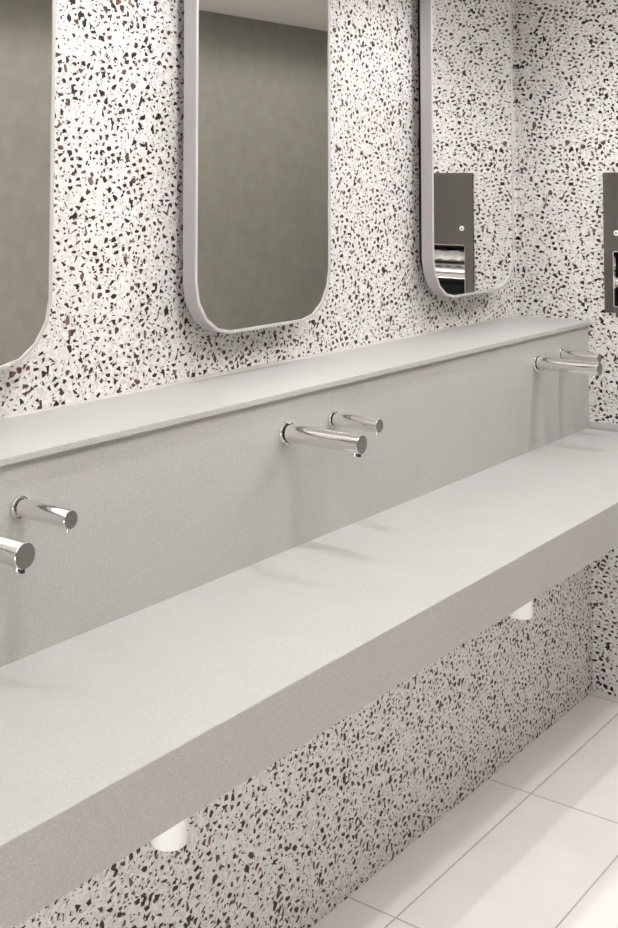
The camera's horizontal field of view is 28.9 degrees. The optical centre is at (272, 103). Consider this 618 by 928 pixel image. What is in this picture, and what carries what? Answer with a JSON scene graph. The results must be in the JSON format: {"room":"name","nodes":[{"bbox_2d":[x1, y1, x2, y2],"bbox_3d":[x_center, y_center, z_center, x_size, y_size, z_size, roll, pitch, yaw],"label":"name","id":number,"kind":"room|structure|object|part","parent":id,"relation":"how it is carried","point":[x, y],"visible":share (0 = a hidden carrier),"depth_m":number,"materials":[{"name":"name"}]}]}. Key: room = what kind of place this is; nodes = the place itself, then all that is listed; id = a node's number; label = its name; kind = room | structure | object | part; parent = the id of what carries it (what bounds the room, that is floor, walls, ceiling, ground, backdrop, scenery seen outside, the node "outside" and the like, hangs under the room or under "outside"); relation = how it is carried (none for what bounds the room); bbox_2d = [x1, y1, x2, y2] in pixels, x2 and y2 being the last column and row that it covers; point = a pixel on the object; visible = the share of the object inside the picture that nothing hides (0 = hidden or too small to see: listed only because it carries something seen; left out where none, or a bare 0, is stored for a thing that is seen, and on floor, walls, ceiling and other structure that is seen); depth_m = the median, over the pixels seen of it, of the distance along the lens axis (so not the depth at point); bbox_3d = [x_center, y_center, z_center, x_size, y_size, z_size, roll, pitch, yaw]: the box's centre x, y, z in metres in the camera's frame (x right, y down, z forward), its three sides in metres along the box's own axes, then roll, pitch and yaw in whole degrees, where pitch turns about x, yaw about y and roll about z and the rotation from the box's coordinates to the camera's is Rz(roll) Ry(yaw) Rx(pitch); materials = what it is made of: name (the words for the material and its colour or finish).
{"room":"public restroom","nodes":[
{"label":"public restroom","id":0,"kind":"room"},
{"bbox_2d":[0,0,517,416],"bbox_3d":[0.138,0.582,3.324,0.100,2.600,8.200,-3,-4,38],"label":"wall","id":1,"kind":"structure","parent":0,"point":[120,319],"depth_m":2.76,"materials":[{"name":"stone"}]},
{"bbox_2d":[0,0,55,370],"bbox_3d":[-0.632,-0.028,2.218,0.076,1.060,0.538,-3,-4,38],"label":"wall mirror","id":2,"kind":"object","parent":1,"relation":"attached to","point":[27,27],"visible":1,"depth_m":2.34,"materials":[{"name":"metal"}]},
{"bbox_2d":[183,0,330,333],"bbox_3d":[-0.041,0.019,2.981,0.076,1.060,0.538,-3,-4,38],"label":"wall mirror","id":3,"kind":"object","parent":1,"relation":"attached to","point":[257,132],"visible":1,"depth_m":2.91,"materials":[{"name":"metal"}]},
{"bbox_2d":[418,0,514,297],"bbox_3d":[0.611,0.071,3.823,0.076,1.060,0.538,-3,-4,38],"label":"wall mirror","id":4,"kind":"object","parent":1,"relation":"attached to","point":[467,230],"visible":1,"depth_m":3.75,"materials":[{"name":"metal"}]},
{"bbox_2d":[13,563,593,927],"bbox_3d":[-0.639,1.206,1.988,0.255,1.188,5.200,-3,-4,38],"label":"wall","id":5,"kind":"structure","parent":0,"point":[286,846],"depth_m":2.85,"materials":[{"name":"stone"}]},
{"bbox_2d":[0,326,588,666],"bbox_3d":[-0.546,0.833,1.939,0.020,0.448,5.200,-3,-4,38],"label":"backsplash","id":6,"kind":"structure","parent":5,"relation":"attached to","point":[164,513],"depth_m":2.55,"materials":[{"name":"stone"}]},
{"bbox_2d":[0,534,34,573],"bbox_3d":[-0.456,0.690,1.881,0.204,0.055,0.055,-3,-4,38],"label":"tap","id":7,"kind":"object","parent":6,"relation":"attached to","point":[18,554],"visible":1,"depth_m":1.82,"materials":[{"name":"grey metal"}]},
{"bbox_2d":[10,494,77,531],"bbox_3d":[-0.387,0.693,2.030,0.131,0.042,0.041,-3,-4,38],"label":"spout","id":8,"kind":"object","parent":6,"relation":"attached to","point":[21,507],"visible":1,"depth_m":2.02,"materials":[{"name":"grey metal"}]},
{"bbox_2d":[0,314,590,466],"bbox_3d":[-0.634,0.603,2.021,0.266,0.020,5.200,-3,-4,38],"label":"ledge shelf","id":9,"kind":"object","parent":6,"relation":"on","point":[24,436],"visible":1,"depth_m":2.71,"materials":[{"name":"stone"}]},
{"bbox_2d":[278,420,366,456],"bbox_3d":[0.109,0.729,2.611,0.204,0.055,0.055,-3,-4,38],"label":"tap","id":10,"kind":"object","parent":6,"relation":"attached to","point":[289,432],"visible":1,"depth_m":2.59,"materials":[{"name":"silver metal"}]},
{"bbox_2d":[328,410,382,434],"bbox_3d":[0.193,0.738,2.778,0.131,0.042,0.041,-3,-4,38],"label":"spout","id":11,"kind":"object","parent":6,"relation":"attached to","point":[335,419],"visible":1,"depth_m":2.77,"materials":[{"name":"silver metal"}]},
{"bbox_2d":[533,354,601,377],"bbox_3d":[0.890,0.791,3.620,0.204,0.055,0.055,-3,-4,38],"label":"tap","id":12,"kind":"object","parent":6,"relation":"attached to","point":[594,369],"visible":1,"depth_m":3.60,"materials":[{"name":"grey metal"}]},
{"bbox_2d":[558,348,601,362],"bbox_3d":[0.968,0.797,3.779,0.131,0.042,0.041,-3,-4,38],"label":"spout","id":13,"kind":"object","parent":6,"relation":"attached to","point":[563,354],"visible":0.73,"depth_m":3.77,"materials":[{"name":"grey metal"}]},
{"bbox_2d":[0,421,617,927],"bbox_3d":[-0.369,0.982,1.792,0.428,0.132,5.200,-3,-4,38],"label":"countertop","id":14,"kind":"structure","parent":5,"relation":"attached to","point":[114,734],"depth_m":2.10,"materials":[{"name":"stone"}]},
{"bbox_2d":[151,818,186,851],"bbox_3d":[-0.177,1.126,2.063,0.092,0.281,0.092,-3,-4,38],"label":"pipe","id":15,"kind":"object","parent":14,"relation":"attached to","point":[175,838],"visible":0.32,"depth_m":2.03,"materials":[{"name":"white plastic"}]},
{"bbox_2d":[509,600,532,619],"bbox_3d":[0.645,1.191,3.125,0.092,0.281,0.092,-3,-4,38],"label":"pipe","id":16,"kind":"object","parent":14,"relation":"attached to","point":[525,612],"visible":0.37,"depth_m":3.09,"materials":[{"name":"white plastic"}]},
{"bbox_2d":[313,691,617,927],"bbox_3d":[1.205,1.879,2.417,2.800,0.100,8.400,-3,-4,38],"label":"floor","id":17,"kind":"structure","parent":0,"point":[535,845],"depth_m":2.97,"materials":[{"name":"tile"}]},
{"bbox_2d":[514,0,617,696],"bbox_3d":[1.241,0.621,3.948,0.880,2.600,0.140,-3,-4,38],"label":"wall","id":18,"kind":"structure","parent":0,"point":[566,51],"depth_m":4.06,"materials":[{"name":"stone"}]},
{"bbox_2d":[603,172,617,312],"bbox_3d":[1.264,0.454,3.909,0.344,0.461,0.110,-3,-4,38],"label":"dispenser","id":19,"kind":"object","parent":18,"relation":"attached to","point":[610,179],"visible":1,"depth_m":3.96,"materials":[{"name":"metal"}]},
{"bbox_3d":[1.235,0.351,3.878,0.344,0.258,0.006,-3,-4,38],"label":"cabinet door","id":20,"kind":"part","parent":19,"relation":"part of","materials":[{"name":"metal"}]}
]}

